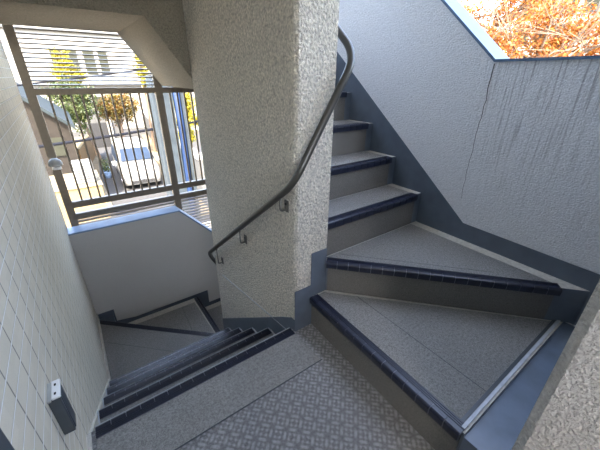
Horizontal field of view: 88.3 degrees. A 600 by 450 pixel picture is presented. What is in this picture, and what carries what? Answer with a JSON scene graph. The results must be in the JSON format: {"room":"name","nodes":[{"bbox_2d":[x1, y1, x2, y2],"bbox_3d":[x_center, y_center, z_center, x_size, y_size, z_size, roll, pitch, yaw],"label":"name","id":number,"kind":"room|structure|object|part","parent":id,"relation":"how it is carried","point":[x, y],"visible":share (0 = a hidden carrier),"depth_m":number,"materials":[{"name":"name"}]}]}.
{"room":"outdoor apartment stairwell","nodes":[
{"label":"outdoor apartment stairwell","id":0,"kind":"room"},
{"bbox_2d":[0,39,107,449],"bbox_3d":[-0.907,0.616,1.011,0.220,8.600,4.700,-17,31,-32],"label":"wall","id":1,"kind":"structure","parent":0,"point":[49,329],"depth_m":1.24,"materials":[{"name":"tile"}]},
{"bbox_2d":[0,428,14,449],"bbox_3d":[-0.485,0.105,0.349,0.012,2.100,0.163,-17,31,-32],"label":"trim","id":2,"kind":"structure","parent":1,"relation":"attached to","point":[5,444],"depth_m":0.55,"materials":[{"name":"grey plastic"}]},
{"bbox_2d":[46,379,75,434],"bbox_3d":[-0.720,0.553,0.935,0.032,0.163,0.074,-17,31,-32],"label":"wall box","id":3,"kind":"object","parent":1,"relation":"attached to","point":[58,401],"visible":1,"depth_m":0.91,"materials":[{"name":"grey plastic"}]},
{"bbox_3d":[-0.729,0.488,0.896,0.010,0.007,0.074,-17,31,-32],"label":"plate","id":4,"kind":"part","parent":3,"relation":"part of","materials":[{"name":"grey plastic"}]},
{"bbox_2d":[87,313,110,449],"bbox_3d":[-1.242,1.044,1.939,0.013,1.020,2.940,-17,31,-32],"label":"trim","id":5,"kind":"structure","parent":1,"relation":"attached to","point":[95,422],"depth_m":1.80,"materials":[{"name":"concrete"}]},
{"bbox_2d":[0,0,193,88],"bbox_3d":[-1.356,-1.366,2.114,1.200,0.785,1.020,-17,31,-32],"label":"ceiling","id":6,"kind":"structure","parent":0,"point":[154,30],"depth_m":1.95,"materials":[{"name":"paint"}]},
{"bbox_2d":[69,212,219,320],"bbox_3d":[-1.335,1.611,4.273,2.060,3.980,0.150,-17,31,-32],"label":"wall","id":7,"kind":"structure","parent":0,"point":[132,269],"depth_m":3.34,"materials":[{"name":"grey paint"}]},
{"bbox_2d":[2,24,210,227],"bbox_3d":[-1.382,-0.599,3.331,2.007,3.180,0.050,-17,31,-32],"label":"metal fence","id":8,"kind":"object","parent":7,"relation":"attached to","point":[31,92],"visible":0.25,"depth_m":2.89,"materials":[{"name":"brown metal"}]},
{"bbox_3d":[-2.170,-0.360,2.815,0.062,3.180,0.050,-17,31,-32],"label":"post","id":9,"kind":"part","parent":8,"relation":"part of","materials":[{"name":"brown metal"}]},
{"bbox_2d":[48,158,62,169],"bbox_3d":[-2.105,-0.531,2.662,0.103,0.098,0.117,-4,26,-9],"label":"dome lamp","id":10,"kind":"object","parent":8,"relation":"attached to","point":[55,163],"visible":1,"depth_m":2.63,"materials":[{"name":"grey plastic"}]},
{"bbox_3d":[-1.769,-1.188,2.734,0.910,0.050,0.048,-17,31,-32],"label":"rail","id":11,"kind":"part","parent":8,"relation":"part of","materials":[{"name":"brown metal"}]},
{"bbox_3d":[-1.778,-0.304,3.157,0.910,0.060,0.044,-17,31,-32],"label":"rail","id":12,"kind":"part","parent":8,"relation":"part of","materials":[{"name":"brown metal"}]},
{"bbox_3d":[-1.779,-0.195,3.209,0.910,0.060,0.044,-17,31,-32],"label":"rail","id":13,"kind":"part","parent":8,"relation":"part of","materials":[{"name":"brown metal"}]},
{"bbox_3d":[-1.381,-0.600,3.332,0.065,3.180,0.050,-17,31,-32],"label":"post","id":14,"kind":"part","parent":8,"relation":"part of","materials":[{"name":"brown metal"}]},
{"bbox_3d":[-0.979,-1.428,3.252,0.910,0.050,0.048,-17,31,-32],"label":"rail","id":15,"kind":"part","parent":8,"relation":"part of","materials":[{"name":"brown metal"}]},
{"bbox_3d":[-0.988,-0.544,3.675,0.910,0.060,0.044,-17,31,-32],"label":"rail","id":16,"kind":"part","parent":8,"relation":"part of","materials":[{"name":"brown metal"}]},
{"bbox_3d":[-0.989,-0.436,3.727,0.910,0.060,0.044,-17,31,-32],"label":"rail","id":17,"kind":"part","parent":8,"relation":"part of","materials":[{"name":"brown metal"}]},
{"bbox_2d":[67,206,211,235],"bbox_3d":[-1.321,0.229,3.611,2.060,0.945,0.166,-17,31,-32],"label":"trim","id":18,"kind":"structure","parent":7,"relation":"attached to","point":[88,227],"depth_m":3.12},
{"bbox_2d":[98,290,220,322],"bbox_3d":[-1.373,1.003,3.842,1.840,0.648,0.005,-17,31,-32],"label":"trim","id":19,"kind":"structure","parent":7,"relation":"attached to","point":[203,296],"depth_m":3.65,"materials":[{"name":"paint"}]},
{"bbox_2d":[182,0,339,319],"bbox_3d":[-0.299,0.090,2.122,0.205,8.600,1.220,-17,31,-32],"label":"wall","id":20,"kind":"structure","parent":0,"point":[263,72],"depth_m":1.57,"materials":[{"name":"beige paint"}]},
{"bbox_2d":[223,275,285,328],"bbox_3d":[-0.366,0.524,2.227,0.005,0.179,0.997,-17,31,-32],"label":"trim","id":21,"kind":"structure","parent":20,"relation":"attached to","point":[223,275],"depth_m":2.18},
{"bbox_2d":[222,317,294,333],"bbox_3d":[-0.390,0.848,2.418,0.005,1.175,1.220,-17,31,-32],"label":"trim","id":22,"kind":"structure","parent":20,"relation":"attached to","point":[258,323],"depth_m":2.16,"materials":[{"name":"paint"}]},
{"bbox_2d":[208,24,354,263],"bbox_3d":[-0.296,-0.585,1.835,0.346,2.960,1.385,-17,31,-32],"label":"handrail","id":23,"kind":"object","parent":20,"relation":"attached to","point":[344,39],"visible":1,"depth_m":1.30,"materials":[{"name":"plastic"}]},
{"bbox_3d":[-0.081,-0.097,1.465,0.040,0.071,0.011,-17,31,-32],"label":"bracket arm","id":24,"kind":"part","parent":23,"relation":"part of","materials":[{"name":"metal"}]},
{"bbox_2d":[295,248,326,331],"bbox_3d":[0.057,0.363,1.702,0.208,0.475,0.005,-17,31,-32],"label":"trim","id":25,"kind":"structure","parent":20,"relation":"attached to","point":[318,259],"depth_m":1.70,"materials":[{"name":"paint"}]},
{"bbox_2d":[89,324,434,449],"bbox_3d":[0.685,1.085,0.944,2.060,0.160,2.405,-17,31,-32],"label":"floor","id":26,"kind":"structure","parent":0,"point":[329,405],"depth_m":1.30,"materials":[{"name":"concrete"}]},
{"bbox_2d":[95,297,294,438],"bbox_3d":[-0.621,0.968,2.804,2.025,1.590,2.399,-17,31,-32],"label":"staircase","id":27,"kind":"structure","parent":26,"relation":"attached to","point":[154,359],"depth_m":2.30,"materials":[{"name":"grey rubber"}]},
{"bbox_2d":[96,334,320,449],"bbox_3d":[-0.350,0.767,1.398,0.965,0.002,0.217,-17,31,-32],"label":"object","id":28,"kind":"structure","parent":26,"relation":"attached to","point":[175,422],"depth_m":1.37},
{"bbox_2d":[175,359,321,449],"bbox_3d":[-0.287,0.807,1.315,0.985,0.002,0.005,-17,31,-32],"label":"trim","id":29,"kind":"structure","parent":26,"relation":"attached to","point":[321,359],"depth_m":1.34,"materials":[{"name":"grey plastic"}]},
{"bbox_2d":[310,91,589,449],"bbox_3d":[0.366,-0.207,1.827,0.993,1.402,2.267,-17,31,-32],"label":"staircase","id":30,"kind":"structure","parent":26,"relation":"on","point":[463,339],"depth_m":1.56,"materials":[{"name":"paint"}]},
{"bbox_3d":[0.023,-0.809,2.151,0.783,0.192,0.004,-17,31,-32],"label":"riser panel","id":31,"kind":"part","parent":30,"relation":"part of","materials":[{"name":"grey concrete"}]},
{"bbox_3d":[0.164,-0.544,2.059,0.783,0.192,0.004,-17,31,-32],"label":"riser panel","id":32,"kind":"part","parent":30,"relation":"part of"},
{"bbox_3d":[0.305,-0.280,1.967,0.783,0.192,0.004,-17,31,-32],"label":"riser panel","id":33,"kind":"part","parent":30,"relation":"part of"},
{"bbox_3d":[0.446,-0.010,1.877,0.783,0.204,0.004,-17,31,-32],"label":"riser panel","id":34,"kind":"part","parent":30,"relation":"part of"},
{"bbox_3d":[0.313,0.646,1.437,0.004,0.192,0.880,-16,30,-31],"label":"riser panel","id":35,"kind":"part","parent":30,"relation":"part of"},
{"bbox_3d":[0.697,0.339,1.627,1.108,0.192,0.004,6,26,10],"label":"riser panel","id":36,"kind":"part","parent":30,"relation":"part of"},
{"bbox_3d":[0.932,0.593,1.333,0.885,0.008,0.013,-17,31,-32],"label":"edge trim","id":37,"kind":"part","parent":30,"relation":"part of","materials":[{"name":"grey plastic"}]},
{"bbox_2d":[337,0,599,326],"bbox_3d":[0.907,0.690,2.504,0.150,7.208,4.700,-17,31,-32],"label":"wall","id":38,"kind":"structure","parent":0,"point":[532,177],"depth_m":1.66,"materials":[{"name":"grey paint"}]},
{"bbox_2d":[335,52,599,325],"bbox_3d":[0.694,-0.703,2.039,0.005,1.740,2.540,-17,31,-32],"label":"trim","id":39,"kind":"structure","parent":38,"relation":"attached to","point":[434,211],"depth_m":2.03,"materials":[{"name":"paint"}]},
{"bbox_2d":[461,64,494,197],"bbox_3d":[0.976,-0.488,1.710,0.004,0.720,0.013,-17,31,-32],"label":"crack","id":40,"kind":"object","parent":38,"relation":"attached to","point":[494,64],"depth_m":1.65,"materials":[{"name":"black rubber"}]},
{"bbox_2d":[441,0,599,61],"bbox_3d":[0.933,-1.741,1.342,0.173,1.842,4.700,-17,31,-32],"label":"trim","id":41,"kind":"structure","parent":38,"relation":"attached to","point":[462,15],"depth_m":1.62,"materials":[{"name":"white paint"}]},
{"bbox_2d":[512,280,599,449],"bbox_3d":[1.395,-0.992,-0.216,1.120,4.600,1.355,-17,31,-32],"label":"wall","id":42,"kind":"structure","parent":0,"point":[565,415],"depth_m":0.63,"materials":[{"name":"paint"}]},
{"label":"outside","id":43,"kind":"structure","parent":0,"visible":0},
{"bbox_2d":[17,70,141,85],"bbox_3d":[-4.456,-3.561,7.034,10.005,1.466,0.036,-17,31,-32],"label":"overhead cable","id":44,"kind":"object","parent":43,"point":[129,70],"visible":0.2,"depth_m":6.83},
{"bbox_2d":[38,120,197,147],"bbox_3d":[-3.998,-2.182,6.976,10.013,0.820,0.060,-18,31,-34],"label":"overhead cable","id":45,"kind":"object","parent":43,"point":[190,122],"visible":0.24,"depth_m":6.75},
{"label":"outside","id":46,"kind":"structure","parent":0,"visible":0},
{"bbox_2d":[71,127,209,220],"bbox_3d":[-5.449,-9.423,32.190,150.000,0.300,180.000,-17,31,-32],"label":"ground","id":47,"kind":"structure","parent":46,"point":[110,183],"depth_m":16.84,"materials":[{"name":"concrete"}]},
{"bbox_2d":[16,82,77,175],"bbox_3d":[-12.118,-3.597,13.553,3.920,5.170,6.100,-17,31,-32],"label":"house","id":48,"kind":"structure","parent":47,"relation":"on","point":[45,105],"depth_m":12.06,"materials":[{"name":"brown"}]},
{"bbox_2d":[47,46,88,136],"bbox_3d":[-19.925,-11.521,27.247,2.523,7.523,2.675,3,26,5],"label":"tree","id":49,"kind":"object","parent":47,"relation":"on","point":[53,51],"visible":0.41,"depth_m":25.80,"materials":[{"name":"yellow plant"}]},
{"bbox_2d":[38,73,102,160],"bbox_3d":[-13.075,-6.072,18.417,2.794,5.468,3.039,13,28,24],"label":"tree","id":50,"kind":"object","parent":47,"relation":"on","point":[77,99],"visible":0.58,"depth_m":17.71,"materials":[{"name":"green plant"}]},
{"bbox_2d":[0,24,149,131],"bbox_3d":[-23.226,-17.377,33.043,18.000,13.000,8.300,-17,31,-32],"label":"apartment building","id":51,"kind":"structure","parent":47,"relation":"on","point":[139,118],"depth_m":29.80,"materials":[{"name":"white paint"}]},
{"bbox_3d":[-21.799,-15.666,29.624,0.920,2.150,0.070,-17,31,-32],"label":"pane","id":52,"kind":"part","parent":51,"relation":"part of","materials":[{"name":"white glass"}]},
{"bbox_3d":[-20.656,-16.013,30.373,0.900,2.150,0.070,-17,31,-32],"label":"pane","id":53,"kind":"part","parent":51,"relation":"part of","materials":[{"name":"grey glass"}]},
{"bbox_3d":[-19.683,-16.309,31.011,0.780,2.150,0.070,-17,31,-32],"label":"pane","id":54,"kind":"part","parent":51,"relation":"part of","materials":[{"name":"grey glass"}]},
{"bbox_2d":[81,111,120,147],"bbox_3d":[-16.552,-8.053,25.862,2.600,2.500,3.200,-17,31,-32],"label":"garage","id":55,"kind":"structure","parent":47,"relation":"on","point":[104,125],"depth_m":24.78,"materials":[{"name":"white paint"}]},
{"bbox_3d":[-16.047,-7.180,24.744,1.200,1.900,0.060,-17,31,-32],"label":"doorway","id":56,"kind":"part","parent":55,"relation":"part of","materials":[{"name":"grey metal"}]},
{"bbox_3d":[-15.296,-7.443,25.075,0.300,2.100,0.150,-17,31,-32],"label":"door post","id":57,"kind":"part","parent":55,"relation":"part of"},
{"bbox_2d":[100,157,109,170],"bbox_3d":[-11.458,-3.497,18.172,0.572,1.013,0.620,-7,27,-16],"label":"potted shrub","id":58,"kind":"object","parent":47,"relation":"on","point":[103,162],"visible":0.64,"depth_m":18.06,"materials":[{"name":"green plant"}]},
{"bbox_2d":[102,164,111,177],"bbox_3d":[-10.982,-3.090,17.530,0.487,0.840,0.516,-17,31,-32],"label":"potted shrub","id":59,"kind":"object","parent":47,"relation":"on","point":[107,173],"visible":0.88,"depth_m":17.48,"materials":[{"name":"blue ceramic"}]},
{"bbox_2d":[104,171,111,177],"bbox_3d":[-10.972,-2.864,17.642,0.432,0.336,0.432,-17,31,-32],"label":"pot","id":60,"kind":"object","parent":59,"relation":"on","point":[107,174],"depth_m":17.50,"materials":[{"name":"blue ceramic"}]},
{"bbox_2d":[92,94,140,137],"bbox_3d":[-12.258,-6.807,21.027,3.230,4.520,2.578,-17,31,-32],"label":"tree","id":61,"kind":"object","parent":47,"relation":"on","point":[118,103],"visible":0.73,"depth_m":20.16,"materials":[{"name":"orange plant"}]},
{"bbox_2d":[111,137,161,185],"bbox_3d":[-9.417,-3.693,17.470,2.340,1.984,5.045,-17,31,-32],"label":"car","id":62,"kind":"object","parent":47,"relation":"on","point":[118,143],"visible":0.89,"depth_m":16.29,"materials":[{"name":"white paint"}]},
{"bbox_2d":[132,54,156,151],"bbox_3d":[-10.662,-8.303,21.721,1.248,6.653,1.097,3,26,5],"label":"tree","id":63,"kind":"object","parent":47,"relation":"on","point":[145,94],"visible":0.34,"depth_m":21.55,"materials":[{"name":"yellow plant"}]},
{"bbox_2d":[140,74,198,129],"bbox_3d":[-12.535,-13.373,33.464,7.724,5.600,4.368,-8,27,-18],"label":"building","id":64,"kind":"structure","parent":47,"relation":"on","point":[197,127],"depth_m":32.04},
{"bbox_2d":[145,78,200,218],"bbox_3d":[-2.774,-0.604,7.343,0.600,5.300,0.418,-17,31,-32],"label":"building","id":65,"kind":"structure","parent":47,"relation":"on","point":[152,98],"depth_m":6.60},
{"bbox_2d":[143,110,207,205],"bbox_3d":[-9.893,-6.019,22.073,0.780,2.220,22.144,-14,29,-27],"label":"wall","id":66,"kind":"structure","parent":47,"relation":"on","point":[195,152],"depth_m":13.75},
{"bbox_2d":[172,92,197,147],"bbox_3d":[-7.201,-6.125,19.279,2.313,4.933,2.344,-17,31,-32],"label":"tree","id":67,"kind":"object","parent":47,"relation":"on","point":[188,98],"visible":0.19,"depth_m":18.79,"materials":[{"name":"yellow plant"}]},
{"bbox_2d":[460,0,586,53],"bbox_3d":[10.288,-8.567,17.380,6.725,11.266,5.591,4,26,7],"label":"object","id":68,"kind":"object","parent":47,"relation":"on","point":[472,10],"visible":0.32,"depth_m":15.50,"materials":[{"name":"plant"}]},
{"bbox_2d":[481,0,599,58],"bbox_3d":[7.236,-3.484,10.217,3.453,8.217,5.934,-22,34,-39],"label":"tree","id":69,"kind":"object","parent":47,"relation":"on","point":[547,47],"visible":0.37,"depth_m":8.80,"materials":[{"name":"orange plant"}]},
{"bbox_2d":[508,0,599,57],"bbox_3d":[23.634,-14.612,27.641,9.120,13.500,6.000,-17,31,-32],"label":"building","id":70,"kind":"structure","parent":47,"relation":"on","point":[588,1],"depth_m":23.40,"materials":[{"name":"white"}]},
{"bbox_3d":[18.719,-15.927,26.004,0.060,1.000,0.800,-17,31,-32],"label":"pane","id":71,"kind":"part","parent":70,"relation":"part of","materials":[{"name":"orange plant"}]},
{"bbox_3d":[21.106,-16.114,22.274,0.060,1.000,0.800,-17,31,-32],"label":"pane","id":72,"kind":"part","parent":70,"relation":"part of","materials":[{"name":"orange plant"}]},
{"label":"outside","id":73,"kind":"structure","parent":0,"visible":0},
{"bbox_2d":[74,137,116,216],"bbox_3d":[-15.757,-3.265,18.679,7.900,0.080,24.000,-17,31,-32],"label":"pavement","id":74,"kind":"structure","parent":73,"point":[95,163],"depth_m":19.57,"materials":[{"name":"grey concrete"}]},
{"bbox_2d":[49,170,110,227],"bbox_3d":[-8.143,-0.365,10.293,3.010,2.064,2.100,-17,31,-32],"label":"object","id":75,"kind":"structure","parent":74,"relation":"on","point":[69,178],"depth_m":9.80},
{"bbox_2d":[71,159,96,183],"bbox_3d":[-6.966,-1.737,9.970,0.530,0.700,0.375,-17,31,-32],"label":"air conditioner","id":76,"kind":"object","parent":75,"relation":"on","point":[76,166],"visible":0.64,"depth_m":9.82,"materials":[{"name":"white paint"}]},
{"bbox_3d":[-6.897,-1.669,9.829,0.320,0.560,0.010,-17,31,-32],"label":"fan panel","id":77,"kind":"part","parent":76,"relation":"part of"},
{"bbox_2d":[77,135,95,161],"bbox_3d":[-13.693,-4.722,19.936,0.148,1.500,5.862,-11,28,-23],"label":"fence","id":78,"kind":"object","parent":74,"relation":"on","point":[82,152],"visible":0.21,"depth_m":19.56,"materials":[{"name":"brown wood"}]},
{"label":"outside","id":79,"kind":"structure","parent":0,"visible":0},
{"bbox_2d":[142,134,209,215],"bbox_3d":[-9.798,-4.574,21.489,1.109,0.120,22.157,-14,29,-27],"label":"pavement","id":80,"kind":"structure","parent":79,"point":[155,154],"depth_m":23.11,"materials":[{"name":"grey concrete"}]}
]}

